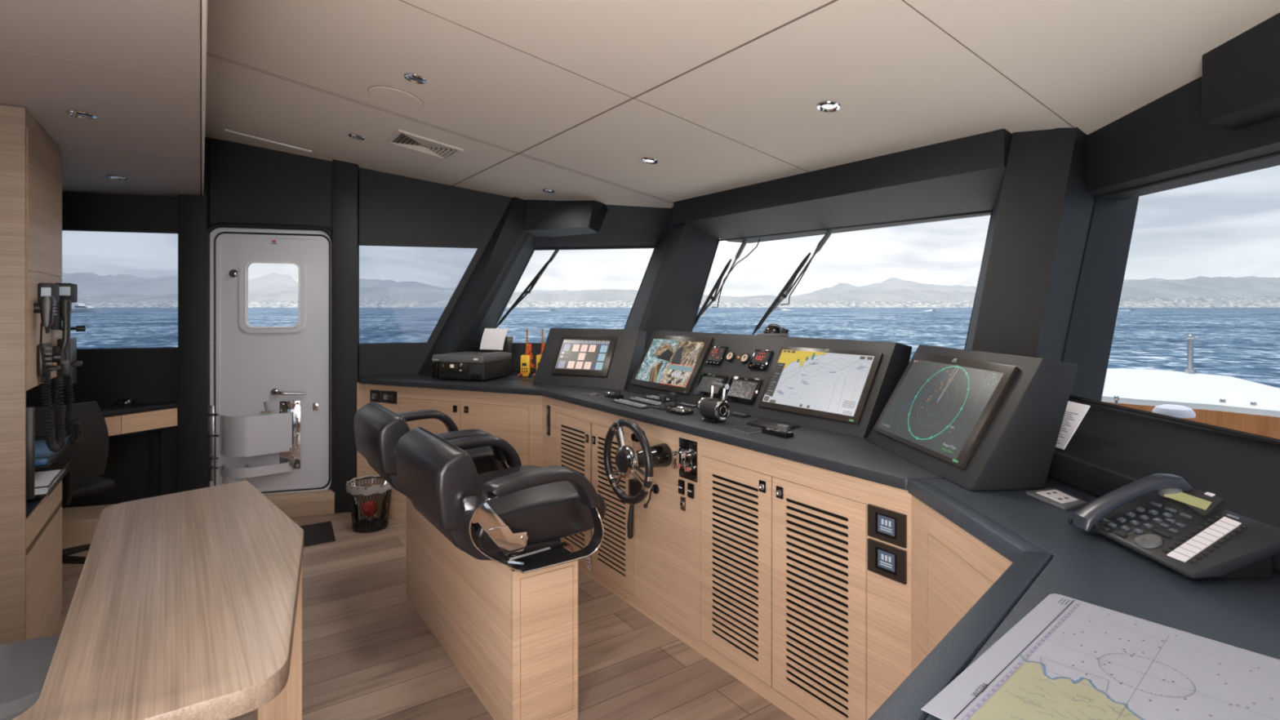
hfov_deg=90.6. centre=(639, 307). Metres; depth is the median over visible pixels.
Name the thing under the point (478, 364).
printer
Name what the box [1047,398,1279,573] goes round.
wall panel
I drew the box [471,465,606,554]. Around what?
armrest
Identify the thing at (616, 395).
control box
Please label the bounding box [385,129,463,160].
ceiling vent
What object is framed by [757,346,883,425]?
monitor
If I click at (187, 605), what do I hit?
table
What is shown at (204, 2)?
structure
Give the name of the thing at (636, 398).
keypad
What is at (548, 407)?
handle
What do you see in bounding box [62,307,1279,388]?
sea
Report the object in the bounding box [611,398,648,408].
keyboard
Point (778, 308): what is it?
motor yacht
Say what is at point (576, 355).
monitor
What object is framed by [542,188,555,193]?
recessed light
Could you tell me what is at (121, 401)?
mouse
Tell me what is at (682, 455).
key
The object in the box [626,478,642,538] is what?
lever
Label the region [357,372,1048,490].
countertop
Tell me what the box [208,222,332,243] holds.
structure
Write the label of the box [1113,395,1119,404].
stud
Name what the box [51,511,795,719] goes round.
floor
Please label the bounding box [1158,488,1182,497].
ear cup
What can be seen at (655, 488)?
lever
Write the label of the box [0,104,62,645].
tall cabinet
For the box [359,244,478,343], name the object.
window
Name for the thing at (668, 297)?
structure
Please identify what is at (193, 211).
structure
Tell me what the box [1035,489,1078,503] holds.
socket
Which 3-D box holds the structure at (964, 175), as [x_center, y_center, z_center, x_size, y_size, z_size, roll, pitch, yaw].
[1.117,-0.834,3.567,1.784,0.732,2.144,0,0,0]
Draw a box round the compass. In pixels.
[756,323,788,337]
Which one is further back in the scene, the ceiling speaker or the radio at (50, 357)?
the ceiling speaker
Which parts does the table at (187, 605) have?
leg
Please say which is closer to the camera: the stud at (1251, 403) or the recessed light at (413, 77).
the recessed light at (413, 77)
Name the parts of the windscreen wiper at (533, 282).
arm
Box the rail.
[225,128,311,152]
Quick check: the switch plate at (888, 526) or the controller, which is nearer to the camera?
the switch plate at (888, 526)
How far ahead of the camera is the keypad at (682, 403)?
3.07 m
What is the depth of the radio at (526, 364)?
4.35 m
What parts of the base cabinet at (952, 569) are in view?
door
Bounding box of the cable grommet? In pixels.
[586,392,599,395]
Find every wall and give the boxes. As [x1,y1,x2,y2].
[26,137,511,507]
[511,342,545,372]
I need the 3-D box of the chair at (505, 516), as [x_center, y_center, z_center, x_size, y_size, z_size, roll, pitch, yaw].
[-0.511,0.737,2.321,0.621,0.570,0.726,0,0,-35]
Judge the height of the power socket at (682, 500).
0.056 m
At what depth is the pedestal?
2.14 m
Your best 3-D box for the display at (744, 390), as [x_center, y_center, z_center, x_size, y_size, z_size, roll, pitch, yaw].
[0.470,0.381,2.908,0.071,0.113,0.201,0,0,-34]
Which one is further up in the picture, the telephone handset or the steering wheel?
the telephone handset
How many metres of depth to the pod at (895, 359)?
2.73 m
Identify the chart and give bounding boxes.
[920,593,1279,719]
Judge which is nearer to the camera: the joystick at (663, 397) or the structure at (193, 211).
the joystick at (663, 397)
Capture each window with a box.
[62,229,177,349]
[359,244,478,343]
[493,246,655,344]
[690,209,992,349]
[1060,151,1279,444]
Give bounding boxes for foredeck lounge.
[1101,368,1279,439]
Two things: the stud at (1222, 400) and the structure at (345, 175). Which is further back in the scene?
the stud at (1222, 400)
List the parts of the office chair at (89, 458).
backrest, arm, arm, seat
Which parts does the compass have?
knob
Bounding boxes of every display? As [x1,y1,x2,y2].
[693,373,728,399]
[704,345,728,365]
[724,376,763,405]
[747,349,773,370]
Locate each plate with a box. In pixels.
[369,389,380,402]
[380,390,396,404]
[733,426,761,435]
[867,503,906,548]
[867,537,906,584]
[1026,487,1087,510]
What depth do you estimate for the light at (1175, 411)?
3.75 m
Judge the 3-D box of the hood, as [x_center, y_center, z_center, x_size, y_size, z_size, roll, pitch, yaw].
[0.639,0.098,3.038,0.092,0.041,0.008,0,0,0]
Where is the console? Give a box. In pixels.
[542,395,911,719]
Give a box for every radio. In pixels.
[37,342,62,375]
[38,282,59,302]
[55,282,85,331]
[57,337,82,386]
[517,328,534,377]
[533,328,545,375]
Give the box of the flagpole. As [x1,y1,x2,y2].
[1184,334,1195,373]
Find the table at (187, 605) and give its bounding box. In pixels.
[11,480,303,719]
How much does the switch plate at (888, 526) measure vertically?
0.094 m
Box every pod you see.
[532,328,646,390]
[626,329,911,438]
[866,344,1077,490]
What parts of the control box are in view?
knob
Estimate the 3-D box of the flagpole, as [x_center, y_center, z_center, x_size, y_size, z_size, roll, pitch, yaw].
[6.205,0.527,7.142,0.099,0.437,0.099,0,0,0]
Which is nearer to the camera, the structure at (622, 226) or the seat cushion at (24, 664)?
the seat cushion at (24, 664)
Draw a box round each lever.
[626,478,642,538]
[643,484,659,508]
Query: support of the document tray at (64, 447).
in the tall cabinet at (31, 163)
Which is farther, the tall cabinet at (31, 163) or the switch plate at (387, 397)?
the switch plate at (387, 397)
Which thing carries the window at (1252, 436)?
attached to the wall panel at (1244, 472)
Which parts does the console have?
door, door, dimmer dial, door, door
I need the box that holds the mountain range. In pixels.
[61,272,1279,297]
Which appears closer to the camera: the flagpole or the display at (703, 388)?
the display at (703, 388)
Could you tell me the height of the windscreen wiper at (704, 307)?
0.672 m
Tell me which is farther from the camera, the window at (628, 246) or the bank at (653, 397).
the window at (628, 246)
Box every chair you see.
[35,400,115,564]
[353,401,511,494]
[395,426,606,595]
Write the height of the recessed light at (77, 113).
0.014 m
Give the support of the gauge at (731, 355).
attached to the pod at (895, 359)
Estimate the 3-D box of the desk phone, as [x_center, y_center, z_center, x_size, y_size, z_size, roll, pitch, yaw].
[1.046,0.418,1.247,0.232,0.125,0.301,0,0,0]
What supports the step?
on the floor
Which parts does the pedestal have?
frame, door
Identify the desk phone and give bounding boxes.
[1067,473,1279,578]
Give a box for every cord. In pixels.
[39,323,48,376]
[40,372,65,452]
[45,369,58,428]
[62,375,83,444]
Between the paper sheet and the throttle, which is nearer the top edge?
the paper sheet
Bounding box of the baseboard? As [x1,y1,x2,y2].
[263,488,334,517]
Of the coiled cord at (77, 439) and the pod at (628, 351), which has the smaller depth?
the coiled cord at (77, 439)
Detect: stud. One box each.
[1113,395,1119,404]
[1219,398,1226,402]
[1249,401,1257,405]
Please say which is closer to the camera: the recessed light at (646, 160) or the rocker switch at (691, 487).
the rocker switch at (691, 487)
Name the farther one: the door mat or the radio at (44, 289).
the door mat
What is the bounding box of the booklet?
[1055,400,1090,449]
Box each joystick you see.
[648,394,667,409]
[666,392,679,407]
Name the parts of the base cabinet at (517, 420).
panel, door, door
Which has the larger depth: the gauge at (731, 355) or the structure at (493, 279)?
the structure at (493, 279)
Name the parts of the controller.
knob, knob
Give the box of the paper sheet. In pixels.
[480,328,507,350]
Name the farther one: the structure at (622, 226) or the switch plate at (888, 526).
the structure at (622, 226)
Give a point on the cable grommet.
(590, 393)
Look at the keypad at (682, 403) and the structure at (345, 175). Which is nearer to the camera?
the keypad at (682, 403)
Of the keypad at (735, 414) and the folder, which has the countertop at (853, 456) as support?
the keypad at (735, 414)
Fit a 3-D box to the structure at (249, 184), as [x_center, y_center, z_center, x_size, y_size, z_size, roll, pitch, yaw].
[-2.478,-0.826,4.258,0.752,0.547,0.020,0,0,-16]
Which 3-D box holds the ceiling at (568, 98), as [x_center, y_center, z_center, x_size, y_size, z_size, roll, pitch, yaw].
[0.312,-0.910,2.404,3.249,0.620,7.998,0,0,-35]
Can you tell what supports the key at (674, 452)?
hanging from the panel at (686, 446)
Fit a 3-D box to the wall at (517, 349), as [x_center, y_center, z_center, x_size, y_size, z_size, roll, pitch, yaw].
[-0.778,0.440,4.827,1.900,0.320,0.567,0,0,0]
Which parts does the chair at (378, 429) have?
backrest, armrest, armrest, frame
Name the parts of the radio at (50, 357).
knob, knob, knob, knob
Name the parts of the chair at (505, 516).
backrest, armrest, plate, recline plate, release lever, frame, armrest, mounting plate, footrest arm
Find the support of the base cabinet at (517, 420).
on the floor
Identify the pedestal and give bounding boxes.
[406,497,577,719]
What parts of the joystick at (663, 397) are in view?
plate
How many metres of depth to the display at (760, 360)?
2.91 m
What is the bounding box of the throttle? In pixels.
[697,382,730,422]
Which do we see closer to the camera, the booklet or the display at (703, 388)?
the booklet
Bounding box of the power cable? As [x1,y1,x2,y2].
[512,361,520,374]
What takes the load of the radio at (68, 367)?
attached to the tall cabinet at (31, 163)
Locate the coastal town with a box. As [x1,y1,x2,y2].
[71,296,1279,307]
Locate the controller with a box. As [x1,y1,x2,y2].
[761,423,794,438]
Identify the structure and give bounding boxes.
[177,137,210,492]
[201,0,207,196]
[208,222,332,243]
[209,139,332,226]
[332,159,359,513]
[417,196,534,376]
[524,200,608,237]
[524,200,671,250]
[625,205,719,351]
[673,128,1012,243]
[964,127,1138,401]
[1048,451,1279,568]
[1087,75,1279,199]
[1202,12,1279,130]
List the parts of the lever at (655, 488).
arm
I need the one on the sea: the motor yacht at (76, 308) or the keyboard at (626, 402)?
the motor yacht at (76, 308)
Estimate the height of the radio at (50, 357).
0.120 m
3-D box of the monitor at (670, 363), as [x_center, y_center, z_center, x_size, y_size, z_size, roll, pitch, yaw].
[0.159,0.300,3.440,0.175,0.285,0.528,0,0,-34]
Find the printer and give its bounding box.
[431,336,513,380]
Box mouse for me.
[115,399,134,404]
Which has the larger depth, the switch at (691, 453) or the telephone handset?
the telephone handset
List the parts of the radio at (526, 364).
cord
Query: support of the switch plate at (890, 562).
attached to the console
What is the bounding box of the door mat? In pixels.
[299,520,335,546]
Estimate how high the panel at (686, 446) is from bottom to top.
0.164 m
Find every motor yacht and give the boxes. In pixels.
[71,303,102,312]
[765,306,783,310]
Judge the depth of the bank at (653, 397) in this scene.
3.28 m
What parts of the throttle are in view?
lever arm, lever arm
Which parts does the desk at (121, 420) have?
drawer, drawer, leg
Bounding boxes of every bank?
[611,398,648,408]
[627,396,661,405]
[644,395,671,402]
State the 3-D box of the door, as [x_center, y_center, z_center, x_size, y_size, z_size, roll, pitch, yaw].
[-2.469,0.376,4.214,0.746,1.797,0.210,0,0,-16]
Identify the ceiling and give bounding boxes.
[0,0,201,196]
[204,0,1279,208]
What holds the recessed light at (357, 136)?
in the ceiling at (568, 98)
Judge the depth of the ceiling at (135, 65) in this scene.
2.06 m
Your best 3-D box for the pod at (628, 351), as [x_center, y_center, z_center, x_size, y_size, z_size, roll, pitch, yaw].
[-0.315,0.307,3.943,0.645,0.345,0.309,0,0,26]
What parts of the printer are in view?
corner tank, control panel, scanner lid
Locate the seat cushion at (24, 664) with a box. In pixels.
[0,635,59,719]
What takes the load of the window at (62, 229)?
in the wall at (395, 210)
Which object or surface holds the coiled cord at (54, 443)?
hanging from the radio at (50, 357)
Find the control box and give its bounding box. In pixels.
[604,389,623,399]
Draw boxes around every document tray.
[34,459,71,497]
[35,434,71,467]
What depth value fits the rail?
3.99 m
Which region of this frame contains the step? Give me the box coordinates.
[62,504,113,553]
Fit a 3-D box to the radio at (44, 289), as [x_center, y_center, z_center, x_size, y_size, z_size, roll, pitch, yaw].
[-2.352,-0.056,2.522,0.041,0.076,0.156,0,0,-35]
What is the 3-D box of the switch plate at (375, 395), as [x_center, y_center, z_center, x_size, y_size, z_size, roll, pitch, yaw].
[-1.785,0.598,4.266,0.086,0.082,0.011,0,0,24]
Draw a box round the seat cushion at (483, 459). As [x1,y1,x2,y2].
[463,445,511,474]
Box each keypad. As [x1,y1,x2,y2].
[677,402,697,407]
[729,412,751,417]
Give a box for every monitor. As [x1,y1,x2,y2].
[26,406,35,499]
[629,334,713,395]
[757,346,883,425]
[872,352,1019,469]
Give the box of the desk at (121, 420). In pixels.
[35,401,178,497]
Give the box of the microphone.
[33,295,57,333]
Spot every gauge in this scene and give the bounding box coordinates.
[725,351,735,361]
[740,352,750,364]
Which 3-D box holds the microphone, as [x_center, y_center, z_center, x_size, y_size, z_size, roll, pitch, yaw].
[-2.270,0.029,2.418,0.060,0.143,0.052,0,0,-35]
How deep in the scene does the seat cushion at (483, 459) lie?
2.85 m
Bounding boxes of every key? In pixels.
[671,450,680,468]
[680,453,688,471]
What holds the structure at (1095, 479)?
attached to the wall panel at (1244, 472)
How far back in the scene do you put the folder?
2.58 m
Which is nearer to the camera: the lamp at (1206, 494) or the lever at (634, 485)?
the lamp at (1206, 494)
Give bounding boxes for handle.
[546,404,550,435]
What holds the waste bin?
on the floor
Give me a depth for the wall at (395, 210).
4.10 m
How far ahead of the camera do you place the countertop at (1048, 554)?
1.09 m
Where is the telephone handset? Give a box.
[50,299,71,360]
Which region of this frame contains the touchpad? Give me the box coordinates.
[746,418,801,431]
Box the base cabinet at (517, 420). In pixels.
[356,382,542,519]
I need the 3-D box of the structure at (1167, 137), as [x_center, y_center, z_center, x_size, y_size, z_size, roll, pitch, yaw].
[1.847,-0.818,1.310,0.225,0.765,2.620,0,0,0]
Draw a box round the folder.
[35,438,68,466]
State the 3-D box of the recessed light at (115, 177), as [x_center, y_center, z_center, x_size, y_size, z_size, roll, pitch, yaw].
[-2.889,-0.717,3.498,0.092,0.014,0.092,0,0,-35]
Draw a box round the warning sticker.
[586,557,591,570]
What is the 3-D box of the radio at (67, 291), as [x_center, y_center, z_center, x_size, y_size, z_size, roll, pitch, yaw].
[-2.529,0.003,2.815,0.084,0.216,0.172,0,0,-35]
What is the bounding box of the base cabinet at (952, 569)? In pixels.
[911,495,1013,671]
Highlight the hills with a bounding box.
[76,276,1279,303]
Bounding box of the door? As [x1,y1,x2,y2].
[208,227,331,494]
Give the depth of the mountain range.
8883.94 m
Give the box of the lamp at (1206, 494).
[1204,492,1215,496]
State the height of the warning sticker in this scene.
0.060 m
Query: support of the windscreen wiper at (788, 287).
attached to the structure at (964, 175)
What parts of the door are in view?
knob, folding arm, handle, mounting plate, lock plate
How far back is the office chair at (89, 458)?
3.20 m
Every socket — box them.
[680,496,685,511]
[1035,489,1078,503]
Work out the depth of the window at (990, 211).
3.47 m
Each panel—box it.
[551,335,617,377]
[677,437,697,482]
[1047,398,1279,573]
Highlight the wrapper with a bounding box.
[360,501,377,517]
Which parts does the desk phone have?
handset cord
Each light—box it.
[65,110,97,119]
[106,175,127,179]
[348,133,364,140]
[404,72,426,84]
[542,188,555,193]
[640,156,657,164]
[816,100,840,111]
[1151,404,1195,417]
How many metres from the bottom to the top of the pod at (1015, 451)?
0.345 m
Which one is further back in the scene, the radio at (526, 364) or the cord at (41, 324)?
the radio at (526, 364)
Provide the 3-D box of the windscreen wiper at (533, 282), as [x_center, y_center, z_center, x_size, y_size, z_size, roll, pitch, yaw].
[-0.892,-0.164,5.076,0.491,0.670,0.234,0,0,0]
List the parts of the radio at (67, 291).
knob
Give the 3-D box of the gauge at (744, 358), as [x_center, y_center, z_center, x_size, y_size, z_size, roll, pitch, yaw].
[0.498,0.242,3.005,0.040,0.053,0.052,0,0,-34]
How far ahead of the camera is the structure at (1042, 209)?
2.39 m
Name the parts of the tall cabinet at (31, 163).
panel, door, radio panel, door, drawer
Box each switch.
[678,448,684,455]
[678,479,684,494]
[686,451,693,457]
[687,482,694,498]
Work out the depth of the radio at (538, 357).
4.38 m
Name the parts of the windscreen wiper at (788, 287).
blade, arm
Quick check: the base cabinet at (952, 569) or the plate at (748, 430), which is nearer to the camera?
the base cabinet at (952, 569)
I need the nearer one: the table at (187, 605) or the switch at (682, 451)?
the table at (187, 605)
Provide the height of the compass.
0.089 m
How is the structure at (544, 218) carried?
attached to the structure at (622, 226)
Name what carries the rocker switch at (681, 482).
attached to the console
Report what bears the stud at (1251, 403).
on the foredeck lounge
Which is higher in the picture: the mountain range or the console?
the mountain range
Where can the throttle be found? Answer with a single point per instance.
(713, 410)
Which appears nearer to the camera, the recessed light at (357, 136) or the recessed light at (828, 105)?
the recessed light at (828, 105)
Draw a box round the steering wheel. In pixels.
[603,418,671,504]
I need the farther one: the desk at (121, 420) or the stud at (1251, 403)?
the stud at (1251, 403)
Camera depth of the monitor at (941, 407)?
1.92 m
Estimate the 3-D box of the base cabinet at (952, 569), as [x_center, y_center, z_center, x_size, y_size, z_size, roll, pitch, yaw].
[0.572,0.958,0.953,1.164,0.884,1.686,0,0,-1]
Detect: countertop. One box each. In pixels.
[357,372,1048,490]
[867,479,1279,719]
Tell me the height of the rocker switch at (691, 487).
0.060 m
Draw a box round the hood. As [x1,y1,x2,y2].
[764,323,782,331]
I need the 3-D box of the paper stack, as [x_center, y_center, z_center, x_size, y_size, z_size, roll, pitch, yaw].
[-2.526,0.729,2.613,0.180,0.005,0.437,0,0,-35]
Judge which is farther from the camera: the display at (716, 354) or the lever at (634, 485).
the display at (716, 354)
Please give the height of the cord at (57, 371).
0.235 m
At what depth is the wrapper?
4.00 m
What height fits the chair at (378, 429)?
0.570 m
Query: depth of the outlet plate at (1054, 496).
1.56 m
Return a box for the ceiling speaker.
[368,85,422,109]
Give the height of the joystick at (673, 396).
0.067 m
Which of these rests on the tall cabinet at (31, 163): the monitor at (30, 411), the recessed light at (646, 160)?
the monitor at (30, 411)
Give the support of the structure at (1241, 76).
attached to the ceiling at (568, 98)
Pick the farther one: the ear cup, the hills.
the hills
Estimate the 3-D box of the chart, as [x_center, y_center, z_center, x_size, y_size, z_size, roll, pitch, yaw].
[0.727,0.476,0.656,0.470,0.001,0.660,0,0,-41]
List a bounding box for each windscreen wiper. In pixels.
[495,249,559,328]
[693,238,760,328]
[752,231,833,334]
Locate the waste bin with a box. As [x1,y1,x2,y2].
[346,476,391,533]
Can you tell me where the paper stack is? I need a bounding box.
[35,469,66,494]
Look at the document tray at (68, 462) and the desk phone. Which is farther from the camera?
the document tray at (68, 462)
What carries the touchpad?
on the countertop at (853, 456)
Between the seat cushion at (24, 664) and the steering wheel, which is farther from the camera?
the steering wheel
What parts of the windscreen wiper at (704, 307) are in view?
blade, arm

